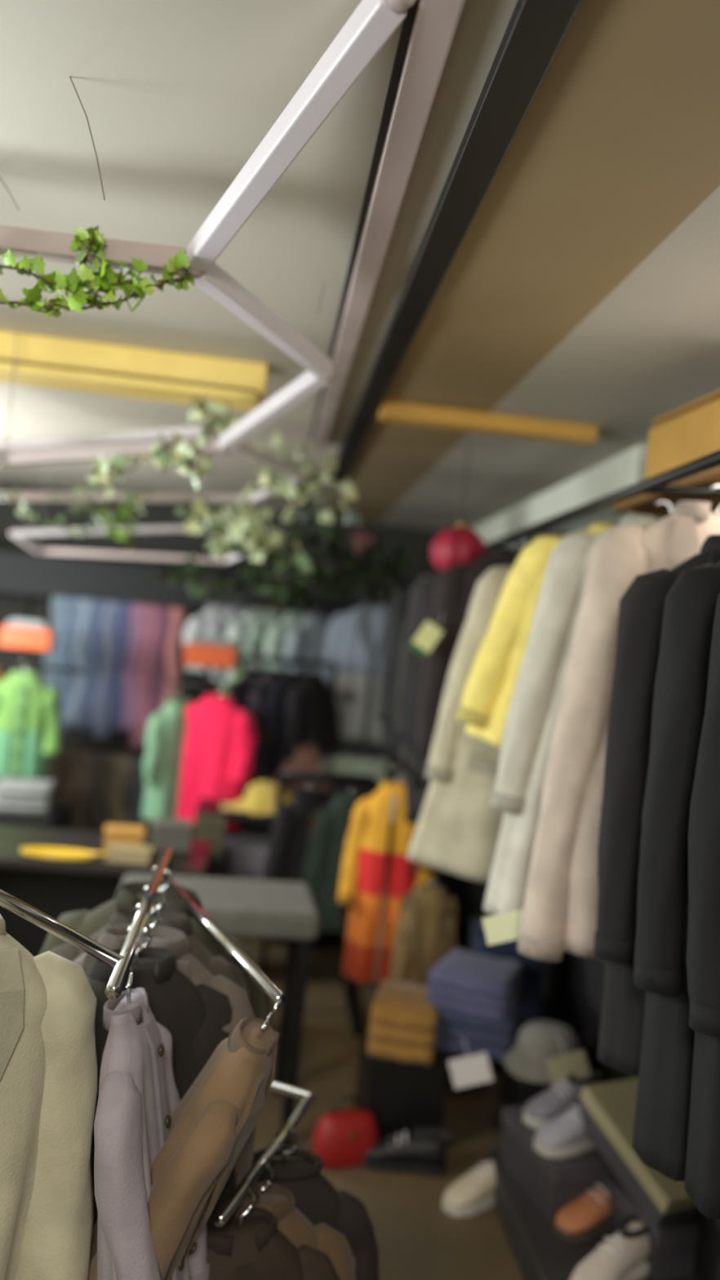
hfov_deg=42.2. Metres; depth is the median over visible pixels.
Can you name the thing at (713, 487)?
clothes hanger
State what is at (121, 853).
box
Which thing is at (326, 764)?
folded garment
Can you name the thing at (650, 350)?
ceiling
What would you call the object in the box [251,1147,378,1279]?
jacket
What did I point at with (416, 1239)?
floor
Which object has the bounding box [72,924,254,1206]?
jacket
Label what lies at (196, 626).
shirt
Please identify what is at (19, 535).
frame
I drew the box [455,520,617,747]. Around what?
coat
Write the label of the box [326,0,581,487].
ceiling beam
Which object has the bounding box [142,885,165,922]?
clothes hanger
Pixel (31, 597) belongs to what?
clothes rack
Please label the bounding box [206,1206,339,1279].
jacket
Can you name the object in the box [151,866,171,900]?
clothes hanger
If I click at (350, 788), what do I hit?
clothes hanger
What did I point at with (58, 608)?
trousers
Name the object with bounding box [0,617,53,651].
sign
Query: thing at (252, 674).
jacket
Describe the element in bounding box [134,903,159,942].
clothes hanger
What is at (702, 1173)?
coat
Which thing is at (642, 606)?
coat
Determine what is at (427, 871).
clothes hanger
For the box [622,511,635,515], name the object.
clothes hanger
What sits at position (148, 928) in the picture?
clothes hanger
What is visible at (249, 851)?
folded garment
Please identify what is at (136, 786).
trousers
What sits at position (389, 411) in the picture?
ceiling beam
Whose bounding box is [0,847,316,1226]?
rack
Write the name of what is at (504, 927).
ticket
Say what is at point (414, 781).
rail
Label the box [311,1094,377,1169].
handbag
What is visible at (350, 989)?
coat rack
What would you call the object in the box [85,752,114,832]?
trousers
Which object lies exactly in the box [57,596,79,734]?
trousers
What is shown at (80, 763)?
trousers
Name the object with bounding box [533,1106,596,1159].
shoe
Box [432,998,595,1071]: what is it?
bench
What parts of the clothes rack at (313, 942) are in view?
post, rail, post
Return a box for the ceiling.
[0,0,517,515]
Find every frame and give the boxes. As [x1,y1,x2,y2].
[0,0,416,466]
[0,410,306,503]
[9,464,257,564]
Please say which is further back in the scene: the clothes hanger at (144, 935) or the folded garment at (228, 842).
the folded garment at (228, 842)
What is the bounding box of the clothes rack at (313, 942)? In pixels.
[224,653,337,946]
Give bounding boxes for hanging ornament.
[430,442,486,570]
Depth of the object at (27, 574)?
5.24 m
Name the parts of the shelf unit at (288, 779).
panel, shelf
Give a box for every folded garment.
[0,777,56,814]
[222,836,238,853]
[229,832,271,879]
[317,755,338,773]
[333,753,396,784]
[367,978,437,1066]
[426,947,527,1022]
[432,1000,519,1062]
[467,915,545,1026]
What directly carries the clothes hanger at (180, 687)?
hanging from the display stand at (206, 686)
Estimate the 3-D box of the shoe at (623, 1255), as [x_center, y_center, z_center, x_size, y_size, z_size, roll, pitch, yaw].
[0.602,1.458,2.203,0.287,0.112,0.098,5,0,-41]
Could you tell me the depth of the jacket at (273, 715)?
4.74 m
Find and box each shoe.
[360,1127,455,1177]
[442,1148,502,1217]
[523,1070,603,1129]
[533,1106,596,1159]
[552,1183,610,1245]
[569,1213,650,1279]
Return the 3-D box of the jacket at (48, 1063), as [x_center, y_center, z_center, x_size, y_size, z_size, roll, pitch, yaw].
[-0.595,0.666,1.295,0.461,0.567,0.254,5,0,-24]
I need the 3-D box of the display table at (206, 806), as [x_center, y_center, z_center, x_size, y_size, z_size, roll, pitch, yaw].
[-0.514,1.141,4.382,0.550,0.729,0.450,5,0,-6]
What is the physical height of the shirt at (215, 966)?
0.565 m
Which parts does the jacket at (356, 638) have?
panel, panel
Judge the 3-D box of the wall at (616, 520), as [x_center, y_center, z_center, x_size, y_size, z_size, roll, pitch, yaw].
[0.967,0.495,2.261,0.100,2.300,7.500,5,0,-6]
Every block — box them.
[355,1024,448,1138]
[502,1068,555,1123]
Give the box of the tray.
[21,846,106,860]
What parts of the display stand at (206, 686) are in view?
post, arm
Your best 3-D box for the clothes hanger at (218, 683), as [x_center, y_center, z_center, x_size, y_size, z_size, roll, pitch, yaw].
[-0.691,0.292,4.557,0.290,0.162,0.012,5,0,24]
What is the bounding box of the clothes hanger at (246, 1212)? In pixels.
[237,1187,256,1230]
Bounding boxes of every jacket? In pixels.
[0,670,61,778]
[0,914,97,1279]
[40,881,266,1021]
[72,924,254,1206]
[87,946,236,1226]
[142,697,193,821]
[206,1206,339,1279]
[227,666,265,710]
[235,1182,355,1279]
[244,668,284,789]
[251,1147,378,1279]
[262,670,303,771]
[281,671,339,767]
[320,601,391,746]
[337,780,435,983]
[377,568,438,751]
[386,578,418,757]
[389,884,457,986]
[394,574,428,778]
[400,571,437,824]
[408,550,488,816]
[414,546,521,815]
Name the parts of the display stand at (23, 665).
post, arm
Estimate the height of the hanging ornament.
0.603 m
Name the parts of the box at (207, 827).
lid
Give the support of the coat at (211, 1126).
hanging from the clothes hanger at (275, 1007)
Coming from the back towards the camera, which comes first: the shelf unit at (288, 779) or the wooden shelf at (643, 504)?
the shelf unit at (288, 779)
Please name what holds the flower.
attached to the hanging plant
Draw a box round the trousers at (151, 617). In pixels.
[128,604,159,748]
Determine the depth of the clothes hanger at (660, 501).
2.24 m
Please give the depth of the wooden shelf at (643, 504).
2.37 m
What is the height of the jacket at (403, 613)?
0.820 m
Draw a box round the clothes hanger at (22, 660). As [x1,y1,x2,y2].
[20,659,30,673]
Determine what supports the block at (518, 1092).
on the platform
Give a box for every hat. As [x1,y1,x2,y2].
[220,780,293,815]
[502,1020,577,1084]
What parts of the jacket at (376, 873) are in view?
orange panel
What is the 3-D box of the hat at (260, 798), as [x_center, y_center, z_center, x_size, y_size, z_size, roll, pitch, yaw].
[-0.433,0.712,4.285,0.392,0.136,0.261,5,0,-6]
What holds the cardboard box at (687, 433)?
on the wooden shelf at (643, 504)
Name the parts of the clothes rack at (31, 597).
post, rail, post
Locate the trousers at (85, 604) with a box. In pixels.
[65,597,92,726]
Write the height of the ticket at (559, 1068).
0.138 m
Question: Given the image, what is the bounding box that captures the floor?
[228,932,523,1279]
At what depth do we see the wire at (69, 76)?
1.32 m
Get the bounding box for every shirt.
[0,667,6,682]
[50,905,249,999]
[93,987,209,1279]
[182,604,228,672]
[204,606,248,679]
[223,608,268,684]
[242,609,287,668]
[263,612,306,670]
[283,613,329,673]
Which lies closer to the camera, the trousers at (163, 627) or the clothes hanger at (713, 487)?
the clothes hanger at (713, 487)
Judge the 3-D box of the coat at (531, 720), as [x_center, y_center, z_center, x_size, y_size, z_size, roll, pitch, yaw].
[0.610,0.210,2.234,0.578,1.028,0.192,6,0,-2]
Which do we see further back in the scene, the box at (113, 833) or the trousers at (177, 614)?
the trousers at (177, 614)
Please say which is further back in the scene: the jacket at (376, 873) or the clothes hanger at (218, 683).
the clothes hanger at (218, 683)
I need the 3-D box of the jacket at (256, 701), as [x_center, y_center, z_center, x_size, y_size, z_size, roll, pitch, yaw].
[-0.466,0.459,4.880,0.162,0.613,0.436,6,0,34]
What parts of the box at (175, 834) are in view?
lid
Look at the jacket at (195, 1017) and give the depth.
1.55 m
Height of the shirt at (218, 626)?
0.402 m
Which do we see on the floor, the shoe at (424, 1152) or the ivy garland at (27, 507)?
the shoe at (424, 1152)
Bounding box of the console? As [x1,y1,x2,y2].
[0,824,213,956]
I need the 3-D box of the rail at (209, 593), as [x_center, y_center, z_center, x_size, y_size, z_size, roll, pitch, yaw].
[-0.496,-0.218,5.175,0.758,0.026,0.026,5,0,-6]
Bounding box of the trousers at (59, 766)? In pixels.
[48,749,71,802]
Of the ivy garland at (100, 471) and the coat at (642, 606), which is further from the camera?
the ivy garland at (100, 471)
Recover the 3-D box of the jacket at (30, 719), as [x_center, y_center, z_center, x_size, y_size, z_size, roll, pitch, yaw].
[-1.668,0.408,4.562,0.395,0.510,0.194,5,0,-28]
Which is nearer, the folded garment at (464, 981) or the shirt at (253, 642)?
the folded garment at (464, 981)
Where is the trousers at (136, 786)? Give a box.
[127,755,147,828]
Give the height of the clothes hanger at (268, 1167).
0.162 m
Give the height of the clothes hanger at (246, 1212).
0.162 m
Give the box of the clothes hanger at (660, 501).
[654,500,672,519]
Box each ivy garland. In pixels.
[0,225,195,317]
[0,486,97,536]
[50,482,153,552]
[86,394,250,489]
[174,429,357,577]
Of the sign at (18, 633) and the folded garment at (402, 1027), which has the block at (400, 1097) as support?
the folded garment at (402, 1027)
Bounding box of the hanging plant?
[157,495,411,617]
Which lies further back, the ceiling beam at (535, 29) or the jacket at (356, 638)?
the jacket at (356, 638)
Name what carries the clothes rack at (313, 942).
on the floor
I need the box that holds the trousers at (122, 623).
[106,601,132,730]
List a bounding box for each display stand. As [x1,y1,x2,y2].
[0,649,84,673]
[168,666,266,839]
[499,1106,614,1225]
[600,1173,698,1279]
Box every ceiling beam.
[0,330,267,412]
[308,0,465,450]
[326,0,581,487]
[378,400,598,445]
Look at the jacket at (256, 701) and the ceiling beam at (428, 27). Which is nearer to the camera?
the ceiling beam at (428, 27)
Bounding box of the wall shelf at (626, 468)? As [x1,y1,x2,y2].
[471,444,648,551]
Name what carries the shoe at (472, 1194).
on the floor
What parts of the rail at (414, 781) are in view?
rail, drop arm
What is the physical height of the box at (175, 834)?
0.100 m
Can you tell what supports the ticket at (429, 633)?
attached to the jacket at (455, 588)
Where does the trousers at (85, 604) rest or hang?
hanging from the clothes rack at (31, 597)
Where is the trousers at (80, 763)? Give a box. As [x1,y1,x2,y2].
[63,751,93,831]
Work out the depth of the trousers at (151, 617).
5.12 m
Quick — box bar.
[280,732,376,743]
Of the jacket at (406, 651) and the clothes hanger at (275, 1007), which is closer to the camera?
the clothes hanger at (275, 1007)
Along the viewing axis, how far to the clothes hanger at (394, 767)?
3.48 m
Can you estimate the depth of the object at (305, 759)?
4.71 m
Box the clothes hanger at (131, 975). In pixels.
[126,961,133,1003]
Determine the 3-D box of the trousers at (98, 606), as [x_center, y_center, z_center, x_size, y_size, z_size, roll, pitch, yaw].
[-1.468,0.134,5.130,0.103,0.712,0.120,6,0,-18]
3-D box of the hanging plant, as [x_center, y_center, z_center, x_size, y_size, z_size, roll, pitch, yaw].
[-0.295,-0.345,3.913,1.051,0.534,0.378,5,0,-6]
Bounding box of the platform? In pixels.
[486,1148,696,1279]
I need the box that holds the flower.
[349,529,376,557]
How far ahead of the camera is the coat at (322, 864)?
3.82 m
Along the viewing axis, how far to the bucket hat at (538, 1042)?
2.77 m
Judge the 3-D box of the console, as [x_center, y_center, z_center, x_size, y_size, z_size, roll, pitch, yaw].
[-1.072,1.108,3.472,0.950,0.690,0.500,5,0,-6]
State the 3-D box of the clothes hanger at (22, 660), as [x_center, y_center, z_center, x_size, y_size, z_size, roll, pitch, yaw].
[-1.643,0.175,4.562,0.231,0.162,0.012,6,0,-21]
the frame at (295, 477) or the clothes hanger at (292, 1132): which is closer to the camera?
the clothes hanger at (292, 1132)
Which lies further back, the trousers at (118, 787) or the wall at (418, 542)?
the wall at (418, 542)
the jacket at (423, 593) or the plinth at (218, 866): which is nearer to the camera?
the jacket at (423, 593)
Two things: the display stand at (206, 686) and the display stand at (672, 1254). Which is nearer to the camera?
the display stand at (672, 1254)
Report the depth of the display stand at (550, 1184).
2.46 m
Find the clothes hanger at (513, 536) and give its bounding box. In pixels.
[511,535,524,554]
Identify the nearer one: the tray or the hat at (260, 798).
the tray
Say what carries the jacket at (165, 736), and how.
attached to the display stand at (206, 686)
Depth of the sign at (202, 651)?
4.53 m
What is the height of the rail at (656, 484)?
0.043 m
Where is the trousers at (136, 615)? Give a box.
[120,603,143,731]
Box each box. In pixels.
[103,824,145,850]
[106,843,155,866]
[150,817,193,852]
[194,813,226,856]
[644,390,719,479]
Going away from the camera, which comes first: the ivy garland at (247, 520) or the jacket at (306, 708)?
the ivy garland at (247, 520)
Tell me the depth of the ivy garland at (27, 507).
3.14 m
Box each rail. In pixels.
[204,591,338,609]
[377,744,445,871]
[426,449,719,572]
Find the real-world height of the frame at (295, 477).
0.349 m
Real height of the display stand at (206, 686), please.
1.368 m
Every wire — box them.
[0,177,18,210]
[69,75,105,199]
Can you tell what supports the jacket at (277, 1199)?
hanging from the clothes hanger at (268, 1167)
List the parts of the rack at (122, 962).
arm, rail, post, short arm, arm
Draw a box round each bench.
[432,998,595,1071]
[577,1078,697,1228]
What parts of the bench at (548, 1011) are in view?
panel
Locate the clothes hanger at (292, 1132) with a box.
[275,1129,298,1166]
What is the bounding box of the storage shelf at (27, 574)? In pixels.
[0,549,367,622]
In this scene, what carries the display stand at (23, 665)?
on the floor
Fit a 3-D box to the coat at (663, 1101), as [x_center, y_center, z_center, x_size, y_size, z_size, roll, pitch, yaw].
[0.734,0.361,1.619,0.520,1.110,0.180,5,0,-3]
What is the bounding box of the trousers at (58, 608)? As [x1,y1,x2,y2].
[43,595,65,694]
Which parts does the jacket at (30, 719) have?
panel, panel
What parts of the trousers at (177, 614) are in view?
leg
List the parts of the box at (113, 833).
lid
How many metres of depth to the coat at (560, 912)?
1.94 m
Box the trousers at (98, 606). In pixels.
[78,599,106,729]
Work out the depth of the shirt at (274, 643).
5.07 m
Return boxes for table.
[120,872,319,1147]
[195,796,274,823]
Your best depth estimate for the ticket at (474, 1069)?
2.84 m
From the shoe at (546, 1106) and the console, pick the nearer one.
the shoe at (546, 1106)
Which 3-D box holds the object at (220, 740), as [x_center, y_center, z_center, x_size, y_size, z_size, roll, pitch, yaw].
[-0.718,0.586,4.559,0.478,0.630,0.222,6,0,24]
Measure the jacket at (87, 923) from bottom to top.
0.520 m
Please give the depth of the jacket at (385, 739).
4.17 m
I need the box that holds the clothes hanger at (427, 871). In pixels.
[426,870,439,888]
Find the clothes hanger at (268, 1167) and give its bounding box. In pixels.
[248,1164,274,1204]
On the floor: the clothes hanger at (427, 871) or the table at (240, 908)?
the table at (240, 908)
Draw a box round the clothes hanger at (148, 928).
[126,923,152,964]
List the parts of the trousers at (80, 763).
leg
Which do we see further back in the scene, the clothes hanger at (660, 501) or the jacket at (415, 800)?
the jacket at (415, 800)
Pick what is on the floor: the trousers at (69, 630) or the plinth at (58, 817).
the plinth at (58, 817)
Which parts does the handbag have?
handle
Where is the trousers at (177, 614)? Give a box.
[160,606,185,711]
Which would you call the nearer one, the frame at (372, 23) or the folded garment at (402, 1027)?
the frame at (372, 23)
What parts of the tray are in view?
handle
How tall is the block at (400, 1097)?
0.277 m
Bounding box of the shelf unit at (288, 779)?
[270,773,405,945]
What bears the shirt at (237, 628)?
hanging from the clothes hanger
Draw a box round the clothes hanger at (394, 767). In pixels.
[392,766,403,784]
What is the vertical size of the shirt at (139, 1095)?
0.510 m
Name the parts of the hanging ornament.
cord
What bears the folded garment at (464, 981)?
on the folded garment at (480, 1034)
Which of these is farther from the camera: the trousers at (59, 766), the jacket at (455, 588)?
the trousers at (59, 766)
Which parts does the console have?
panel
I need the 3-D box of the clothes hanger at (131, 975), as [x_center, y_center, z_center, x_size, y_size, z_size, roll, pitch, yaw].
[-0.340,0.547,1.379,0.033,0.160,0.180,6,0,2]
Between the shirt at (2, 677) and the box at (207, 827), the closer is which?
the box at (207, 827)
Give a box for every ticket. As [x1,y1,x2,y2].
[408,613,443,658]
[448,1037,493,1088]
[481,888,523,945]
[544,1035,591,1085]
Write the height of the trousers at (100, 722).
0.750 m
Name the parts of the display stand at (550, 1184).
lid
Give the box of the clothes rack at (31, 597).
[26,595,203,704]
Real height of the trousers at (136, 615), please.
0.704 m
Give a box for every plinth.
[0,801,71,829]
[205,853,231,878]
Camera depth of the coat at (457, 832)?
2.73 m
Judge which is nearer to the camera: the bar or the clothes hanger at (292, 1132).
the clothes hanger at (292, 1132)
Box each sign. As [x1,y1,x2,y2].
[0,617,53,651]
[182,635,236,669]
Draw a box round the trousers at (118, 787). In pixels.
[106,754,134,825]
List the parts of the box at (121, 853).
lid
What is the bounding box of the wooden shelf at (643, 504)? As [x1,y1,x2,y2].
[613,466,719,518]
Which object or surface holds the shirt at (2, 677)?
hanging from the clothes hanger
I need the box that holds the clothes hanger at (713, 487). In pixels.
[710,484,719,514]
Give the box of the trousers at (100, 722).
[93,600,118,737]
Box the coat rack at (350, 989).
[259,769,377,1037]
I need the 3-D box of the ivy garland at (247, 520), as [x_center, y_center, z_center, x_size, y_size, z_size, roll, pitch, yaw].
[-0.317,-0.471,3.220,0.613,0.495,0.345,5,0,-6]
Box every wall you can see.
[0,481,441,837]
[522,440,662,550]
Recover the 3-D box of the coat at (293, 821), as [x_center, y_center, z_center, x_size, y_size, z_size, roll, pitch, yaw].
[-0.238,0.923,3.872,0.341,0.605,0.167,6,0,-26]
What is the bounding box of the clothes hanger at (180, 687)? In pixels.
[177,687,185,699]
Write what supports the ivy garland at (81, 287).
hanging from the frame at (372, 23)
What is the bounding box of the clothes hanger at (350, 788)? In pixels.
[348,781,355,794]
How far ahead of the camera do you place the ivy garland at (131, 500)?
3.15 m
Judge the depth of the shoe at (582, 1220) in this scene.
2.36 m
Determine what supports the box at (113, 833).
on the console
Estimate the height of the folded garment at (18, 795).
0.124 m
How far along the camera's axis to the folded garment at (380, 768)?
4.65 m
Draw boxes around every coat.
[87,1017,279,1279]
[262,788,328,940]
[302,791,363,933]
[407,565,512,883]
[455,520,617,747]
[483,513,655,915]
[517,500,719,961]
[593,533,719,1076]
[631,562,719,1181]
[684,593,719,1219]
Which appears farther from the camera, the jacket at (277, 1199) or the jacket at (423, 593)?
the jacket at (423, 593)
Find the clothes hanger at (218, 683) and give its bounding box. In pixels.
[216,683,223,695]
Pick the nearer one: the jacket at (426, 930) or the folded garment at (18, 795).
the jacket at (426, 930)
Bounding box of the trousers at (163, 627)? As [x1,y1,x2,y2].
[143,605,171,742]
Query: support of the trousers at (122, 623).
hanging from the clothes rack at (31, 597)
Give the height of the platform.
0.100 m
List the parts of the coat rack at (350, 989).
post, rail, post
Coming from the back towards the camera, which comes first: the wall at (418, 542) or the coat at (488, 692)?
the wall at (418, 542)
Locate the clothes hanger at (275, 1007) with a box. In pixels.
[257,998,282,1039]
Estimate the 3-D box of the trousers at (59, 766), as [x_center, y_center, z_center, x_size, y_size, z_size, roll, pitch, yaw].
[-1.620,0.828,5.003,0.143,0.480,0.121,6,0,-16]
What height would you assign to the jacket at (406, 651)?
0.870 m

